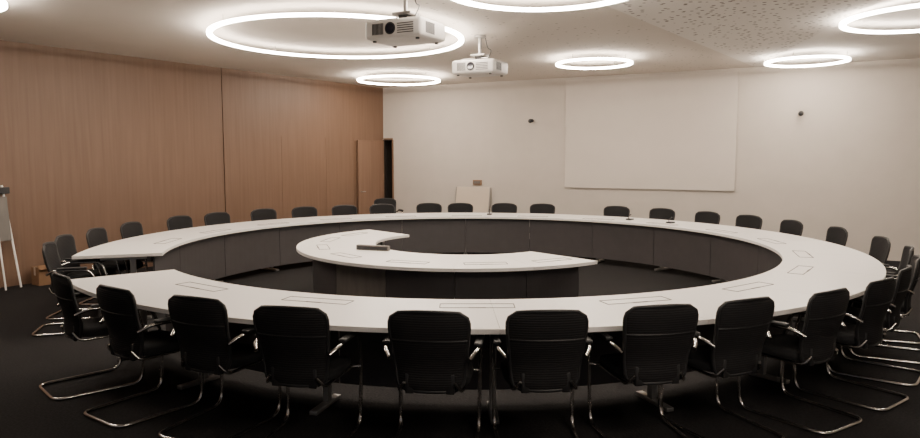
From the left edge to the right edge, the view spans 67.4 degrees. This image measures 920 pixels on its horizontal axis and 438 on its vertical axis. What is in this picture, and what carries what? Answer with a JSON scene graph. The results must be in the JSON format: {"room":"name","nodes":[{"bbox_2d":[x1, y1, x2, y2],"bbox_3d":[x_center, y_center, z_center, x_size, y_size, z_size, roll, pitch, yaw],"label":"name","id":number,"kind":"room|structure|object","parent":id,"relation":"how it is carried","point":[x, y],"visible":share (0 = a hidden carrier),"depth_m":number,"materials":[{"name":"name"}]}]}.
{"room":"conference room","nodes":[
{"label":"conference room","id":0,"kind":"room"},
{"bbox_2d":[0,40,385,287],"bbox_3d":[-5.701,-0.821,10.315,0.191,3.350,13.900,3,6,34],"label":"wall","id":1,"kind":"structure","parent":0,"point":[89,139],"depth_m":11.22,"materials":[{"name":"brown wood"}]},
{"bbox_2d":[357,140,383,214],"bbox_3d":[-1.976,-0.694,15.499,0.106,2.130,0.872,3,6,34],"label":"door","id":2,"kind":"structure","parent":1,"relation":"in","point":[370,153],"depth_m":15.41,"materials":[{"name":"brown wood"}]},
{"bbox_2d":[0,243,919,437],"bbox_3d":[-0.292,1.224,7.113,18.388,0.150,17.950,0,5,0],"label":"floor","id":3,"kind":"structure","parent":0,"point":[27,361],"depth_m":5.09,"materials":[{"name":"carpet"}]},
{"bbox_2d":[0,185,21,289],"bbox_3d":[-6.159,0.252,9.205,0.295,1.392,0.466,3,6,34],"label":"easel","id":4,"kind":"object","parent":3,"relation":"on","point":[5,227],"visible":1,"depth_m":9.31,"materials":[{"name":"light grey metal"},{"name":"white board surface"},{"name":"dark plastic"}]},
{"bbox_2d":[31,265,50,285],"bbox_3d":[-5.813,0.775,9.683,0.275,0.282,0.262,3,6,34],"label":"cardboard box","id":5,"kind":"object","parent":3,"relation":"on","point":[38,276],"visible":0.55,"depth_m":9.59,"materials":[{"name":"brown cardboard"}]},
{"bbox_2d":[31,242,107,336],"bbox_3d":[-4.022,0.688,7.127,0.667,0.913,0.600,-2,5,-17],"label":"chair","id":6,"kind":"object","parent":3,"relation":"on","point":[50,254],"visible":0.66,"depth_m":7.03,"materials":[{"name":"black"}]},
{"bbox_2d":[45,234,120,319],"bbox_3d":[-4.258,0.630,7.780,0.667,0.913,0.600,-1,5,-7],"label":"chair","id":7,"kind":"object","parent":3,"relation":"on","point":[66,246],"visible":0.5,"depth_m":7.73,"materials":[{"name":"black fabric"}]},
{"bbox_2d":[38,271,144,400],"bbox_3d":[-2.887,0.845,5.378,0.667,0.913,0.600,-5,7,-44],"label":"chair","id":8,"kind":"object","parent":3,"relation":"on","point":[74,327],"visible":0.74,"depth_m":5.20,"materials":[{"name":"black"}]},
{"bbox_2d":[79,227,147,305],"bbox_3d":[-4.290,0.564,8.507,0.667,0.913,0.600,0,5,-1],"label":"chair","id":9,"kind":"object","parent":3,"relation":"on","point":[97,236],"visible":0.53,"depth_m":8.45,"materials":[{"name":"black fabric"}]},
{"bbox_2d":[120,221,152,261],"bbox_3d":[-4.240,0.496,9.269,0.667,0.913,0.600,1,5,7],"label":"chair","id":10,"kind":"object","parent":3,"relation":"on","point":[128,229],"visible":0.24,"depth_m":9.26,"materials":[{"name":"black"}]},
{"bbox_2d":[83,284,203,427],"bbox_3d":[-2.250,0.891,4.872,0.600,0.913,0.667,4,6,35],"label":"chair","id":11,"kind":"object","parent":3,"relation":"on","point":[118,306],"visible":0.89,"depth_m":4.71,"materials":[{"name":"black fabric"}]},
{"bbox_2d":[167,215,192,230],"bbox_3d":[-4.003,0.412,10.205,0.667,0.913,0.600,2,6,23],"label":"chair","id":12,"kind":"object","parent":3,"relation":"on","point":[181,221],"visible":0.21,"depth_m":10.26,"materials":[{"name":"black"}]},
{"bbox_2d":[204,212,230,225],"bbox_3d":[-3.685,0.357,10.820,0.667,0.913,0.600,3,6,33],"label":"chair","id":13,"kind":"object","parent":3,"relation":"on","point":[214,218],"visible":0.25,"depth_m":10.89,"materials":[{"name":"black"}]},
{"bbox_2d":[158,295,281,437],"bbox_3d":[-1.598,0.919,4.557,0.600,0.913,0.667,2,6,24],"label":"chair","id":14,"kind":"object","parent":3,"relation":"on","point":[200,324],"visible":0.88,"depth_m":4.38,"materials":[{"name":"black"}]},
{"bbox_2d":[250,208,276,220],"bbox_3d":[-3.191,0.290,11.558,0.667,0.913,0.600,5,7,44],"label":"chair","id":15,"kind":"object","parent":3,"relation":"on","point":[264,213],"visible":0.16,"depth_m":11.66,"materials":[{"name":"black"}]},
{"bbox_2d":[291,206,316,217],"bbox_3d":[-2.631,0.248,12.032,0.600,0.913,0.667,-4,6,-37],"label":"chair","id":16,"kind":"object","parent":3,"relation":"on","point":[304,211],"visible":0.16,"depth_m":12.15,"materials":[{"name":"black"}]},
{"bbox_2d":[253,305,362,437],"bbox_3d":[-0.969,0.944,4.284,0.600,0.913,0.667,1,5,12],"label":"chair","id":17,"kind":"object","parent":3,"relation":"on","point":[293,341],"visible":0.98,"depth_m":4.11,"materials":[{"name":"black"}]},
{"bbox_2d":[332,205,356,215],"bbox_3d":[-2.018,0.213,12.424,0.600,0.913,0.667,-3,6,-29],"label":"chair","id":18,"kind":"object","parent":3,"relation":"on","point":[337,210],"visible":0.14,"depth_m":12.56,"materials":[{"name":"black"}]},
{"bbox_2d":[369,204,394,213],"bbox_3d":[-1.383,0.188,12.694,0.600,0.913,0.667,-2,5,-21],"label":"chair","id":19,"kind":"object","parent":3,"relation":"on","point":[376,208],"visible":0.18,"depth_m":12.84,"materials":[{"name":"black"}]},
{"bbox_2d":[374,198,403,212],"bbox_3d":[-1.527,0.028,14.484,0.600,0.913,0.667,-2,5,-20],"label":"chair","id":20,"kind":"object","parent":3,"relation":"on","point":[392,201],"visible":0.18,"depth_m":14.63,"materials":[{"name":"black"}]},
{"bbox_2d":[416,203,441,212],"bbox_3d":[-0.570,0.165,12.958,0.600,0.913,0.667,0,5,-5],"label":"chair","id":21,"kind":"object","parent":3,"relation":"on","point":[422,207],"visible":0.18,"depth_m":13.11,"materials":[{"name":"black"}]},
{"bbox_2d":[382,310,484,437],"bbox_3d":[-0.162,0.954,4.169,0.600,0.913,0.667,1,5,6],"label":"chair","id":22,"kind":"object","parent":3,"relation":"on","point":[430,348],"visible":0.96,"depth_m":3.99,"materials":[{"name":"black"}]},
{"bbox_2d":[296,230,597,298],"bbox_3d":[-0.693,0.709,7.814,1.995,0.740,4.039,-5,7,-42],"label":"table","id":23,"kind":"object","parent":3,"relation":"on","point":[339,268],"visible":0.74,"depth_m":6.86,"materials":[{"name":"white laminate"}]},
{"bbox_2d":[356,244,389,250],"bbox_3d":[-0.971,0.321,7.698,0.400,0.055,0.054,2,5,20],"label":"bar","id":24,"kind":"object","parent":23,"relation":"on","point":[359,246],"visible":1,"depth_m":7.68,"materials":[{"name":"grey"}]},
{"bbox_2d":[448,203,474,252],"bbox_3d":[0.007,0.164,12.965,0.600,0.913,0.667,0,5,0],"label":"chair","id":25,"kind":"object","parent":3,"relation":"on","point":[453,207],"visible":0.22,"depth_m":13.11,"materials":[{"name":"black"}]},
{"bbox_2d":[455,187,490,212],"bbox_3d":[0.245,-0.116,14.805,0.830,1.131,0.208,3,6,28],"label":"whiteboard","id":26,"kind":"object","parent":3,"relation":"on","point":[479,197],"visible":0.44,"depth_m":14.77,"materials":[{"name":"beige"}]},
{"bbox_2d":[71,213,885,424],"bbox_3d":[0.120,0.638,8.591,8.800,0.738,8.800,0,5,0],"label":"conference table","id":27,"kind":"object","parent":3,"relation":"on","point":[788,269],"visible":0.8,"depth_m":7.46,"materials":[{"name":"white laminate"}]},
{"bbox_2d":[492,203,516,212],"bbox_3d":[0.814,0.166,12.943,0.600,0.913,0.667,1,5,10],"label":"chair","id":28,"kind":"object","parent":3,"relation":"on","point":[497,207],"visible":0.21,"depth_m":13.10,"materials":[{"name":"black"}]},
{"bbox_2d":[490,309,592,437],"bbox_3d":[0.496,0.952,4.192,0.600,0.913,0.667,0,5,-3],"label":"chair","id":29,"kind":"object","parent":3,"relation":"on","point":[545,347],"visible":0.99,"depth_m":4.01,"materials":[{"name":"black"}]},
{"bbox_2d":[529,203,554,251],"bbox_3d":[1.488,0.181,12.775,0.600,0.913,0.667,2,5,19],"label":"chair","id":30,"kind":"object","parent":3,"relation":"on","point":[541,208],"visible":0.14,"depth_m":12.92,"materials":[{"name":"black fabric"}]},
{"bbox_2d":[603,206,629,216],"bbox_3d":[2.701,0.233,12.195,0.600,0.913,0.667,3,6,33],"label":"chair","id":31,"kind":"object","parent":3,"relation":"on","point":[617,211],"visible":0.2,"depth_m":12.32,"materials":[{"name":"black"}]},
{"bbox_2d":[587,304,698,437],"bbox_3d":[1.173,0.940,4.329,0.600,0.913,0.667,-1,5,-11],"label":"chair","id":32,"kind":"object","parent":3,"relation":"on","point":[658,339],"visible":0.98,"depth_m":4.15,"materials":[{"name":"black"}]},
{"bbox_2d":[649,208,674,219],"bbox_3d":[3.322,0.281,11.665,0.667,0.913,0.600,-5,7,-44],"label":"chair","id":33,"kind":"object","parent":3,"relation":"on","point":[655,213],"visible":0.14,"depth_m":11.77,"materials":[{"name":"black"}]},
{"bbox_2d":[694,211,719,224],"bbox_3d":[3.821,0.340,11.003,0.667,0.913,0.600,-3,6,-32],"label":"chair","id":34,"kind":"object","parent":3,"relation":"on","point":[709,217],"visible":0.24,"depth_m":11.08,"materials":[{"name":"black"}]},
{"bbox_2d":[658,296,784,437],"bbox_3d":[1.717,0.924,4.497,0.600,0.913,0.667,-2,6,-25],"label":"chair","id":35,"kind":"object","parent":3,"relation":"on","point":[742,326],"visible":0.94,"depth_m":4.32,"materials":[{"name":"black"}]},
{"bbox_2d":[735,214,762,229],"bbox_3d":[4.203,0.398,10.357,0.667,0.913,0.600,-3,6,-26],"label":"chair","id":36,"kind":"object","parent":3,"relation":"on","point":[746,221],"visible":0.14,"depth_m":10.41,"materials":[{"name":"black"}]},
{"bbox_2d":[779,219,802,235],"bbox_3d":[4.429,0.469,9.570,0.667,0.913,0.600,-1,5,-10],"label":"chair","id":37,"kind":"object","parent":3,"relation":"on","point":[787,226],"visible":0.18,"depth_m":9.59,"materials":[{"name":"black"}]},
{"bbox_2d":[737,288,862,434],"bbox_3d":[2.360,0.901,4.758,0.600,0.913,0.667,-3,6,-33],"label":"chair","id":38,"kind":"object","parent":3,"relation":"on","point":[825,312],"visible":0.88,"depth_m":4.59,"materials":[{"name":"black"}]},
{"bbox_2d":[825,226,847,245],"bbox_3d":[4.543,0.551,8.658,0.667,0.913,0.600,0,5,2],"label":"chair","id":39,"kind":"object","parent":3,"relation":"on","point":[838,235],"visible":0.16,"depth_m":8.65,"materials":[{"name":"black fabric"}]},
{"bbox_2d":[793,277,908,411],"bbox_3d":[2.945,0.864,5.166,0.600,0.913,0.667,-4,6,-37],"label":"chair","id":40,"kind":"object","parent":3,"relation":"on","point":[867,332],"visible":0.79,"depth_m":4.99,"materials":[{"name":"black"}]},
{"bbox_2d":[828,265,919,386],"bbox_3d":[3.424,0.819,5.675,0.667,0.913,0.600,4,7,40],"label":"chair","id":41,"kind":"object","parent":3,"relation":"on","point":[891,321],"visible":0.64,"depth_m":5.48,"materials":[{"name":"black fabric"}]},
{"bbox_2d":[868,236,890,263],"bbox_3d":[4.446,0.643,7.631,0.667,0.913,0.600,1,5,11],"label":"chair","id":42,"kind":"object","parent":3,"relation":"on","point":[880,246],"visible":0.23,"depth_m":7.59,"materials":[{"name":"black"}]},
{"bbox_2d":[848,255,919,364],"bbox_3d":[3.867,0.770,6.212,0.667,0.913,0.600,3,6,30],"label":"chair","id":43,"kind":"object","parent":3,"relation":"on","point":[906,308],"visible":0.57,"depth_m":6.03,"materials":[{"name":"black"}]},
{"bbox_2d":[882,245,919,344],"bbox_3d":[4.215,0.713,6.848,0.667,0.913,0.600,3,6,26],"label":"chair","id":44,"kind":"object","parent":3,"relation":"on","point":[908,251],"visible":0.27,"depth_m":6.82,"materials":[{"name":"black fabric"}]},
{"bbox_2d":[0,0,919,87],"bbox_3d":[-0.292,-2.222,6.803,18.388,0.230,17.950,0,5,0],"label":"ceiling","id":45,"kind":"structure","parent":0,"point":[658,36],"depth_m":8.73,"materials":[{"name":"paint"}]},
{"bbox_2d":[0,0,7,11],"bbox_3d":[-5.080,-2.081,6.289,1.600,0.108,1.600,0,5,0],"label":"ring light","id":46,"kind":"object","parent":45,"relation":"attached to","point":[3,4],"visible":1,"depth_m":6.67,"materials":[{"name":"white"}]},
{"bbox_2d":[206,13,463,58],"bbox_3d":[-1.520,-2.295,8.680,3.140,0.108,3.140,0,5,0],"label":"ring light","id":47,"kind":"object","parent":45,"relation":"attached to","point":[214,26],"visible":0.91,"depth_m":8.16,"materials":[{"name":"white plastic"}]},
{"bbox_2d":[357,72,439,85],"bbox_3d":[-1.180,-2.711,13.311,1.600,0.108,1.600,0,5,0],"label":"ring light","id":48,"kind":"object","parent":45,"relation":"attached to","point":[375,76],"visible":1,"depth_m":13.01,"materials":[{"name":"white plastic"}]},
{"bbox_2d":[366,0,444,47],"bbox_3d":[-0.485,-1.883,6.385,0.608,0.520,0.547,3,6,28],"label":"ceiling projector","id":49,"kind":"object","parent":45,"relation":"hanging from","point":[408,28],"depth_m":6.22,"materials":[{"name":"white plastic"}]},
{"bbox_2d":[452,35,507,78],"bbox_3d":[0.275,-2.116,8.975,0.608,0.520,0.547,3,6,28],"label":"ceiling projector","id":50,"kind":"object","parent":45,"relation":"hanging from","point":[482,65],"depth_m":8.82,"materials":[{"name":"white plastic"}]},
{"bbox_2d":[453,0,625,11],"bbox_3d":[0.740,-2.058,6.040,1.800,0.108,1.800,0,5,0],"label":"ring light","id":51,"kind":"object","parent":45,"relation":"attached to","point":[466,2],"visible":1,"depth_m":6.79,"materials":[{"name":"white plastic"}]},
{"bbox_2d":[556,54,632,69],"bbox_3d":[2.120,-2.497,10.921,1.200,0.108,1.200,0,5,0],"label":"ring light","id":52,"kind":"object","parent":45,"relation":"attached to","point":[630,62],"visible":1,"depth_m":10.74,"materials":[{"name":"white"}]},
{"bbox_2d":[764,51,850,67],"bbox_3d":[5.360,-2.474,10.671,1.200,0.108,1.200,0,5,0],"label":"ring light","id":53,"kind":"object","parent":45,"relation":"attached to","point":[847,59],"visible":1,"depth_m":10.55,"materials":[{"name":"white plastic"}]},
{"bbox_2d":[839,0,919,33],"bbox_3d":[5.000,-2.175,7.335,1.700,0.108,1.700,0,5,0],"label":"ring light","id":54,"kind":"object","parent":45,"relation":"attached to","point":[842,25],"visible":1,"depth_m":7.53,"materials":[{"name":"white plastic"}]},
{"bbox_2d":[383,58,919,260],"bbox_3d":[3.841,-1.071,13.723,12.250,3.460,1.350,3,6,28],"label":"wall","id":55,"kind":"structure","parent":0,"point":[851,162],"depth_m":12.21,"materials":[{"name":"paint"}]},
{"bbox_2d":[384,138,393,198],"bbox_3d":[-1.633,-0.746,15.869,0.258,2.208,0.020,3,6,28],"label":"trim","id":56,"kind":"structure","parent":55,"relation":"attached to","point":[384,138],"depth_m":15.77,"materials":[{"name":"brown wood"}]},
{"bbox_2d":[473,180,481,184],"bbox_3d":[0.370,-0.786,14.790,0.200,0.100,0.044,3,6,28],"label":"wall thermostat","id":57,"kind":"object","parent":55,"relation":"attached to","point":[475,182],"visible":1,"depth_m":14.76,"materials":[{"name":"brown plastic"}]},
{"bbox_2d":[564,71,738,190],"bbox_3d":[3.521,-1.629,13.051,3.200,2.130,0.041,3,6,28],"label":"projection screen","id":58,"kind":"object","parent":55,"relation":"attached to","point":[671,131],"visible":1,"depth_m":12.97,"materials":[{"name":"white projection screen fabric"}]},
{"bbox_2d":[529,239,899,265],"bbox_3d":[3.811,0.570,13.111,11.300,0.080,0.014,3,6,28],"label":"baseboard","id":59,"kind":"structure","parent":55,"relation":"attached to","point":[893,263],"depth_m":11.36,"materials":[{"name":"black plastic"}]}
]}

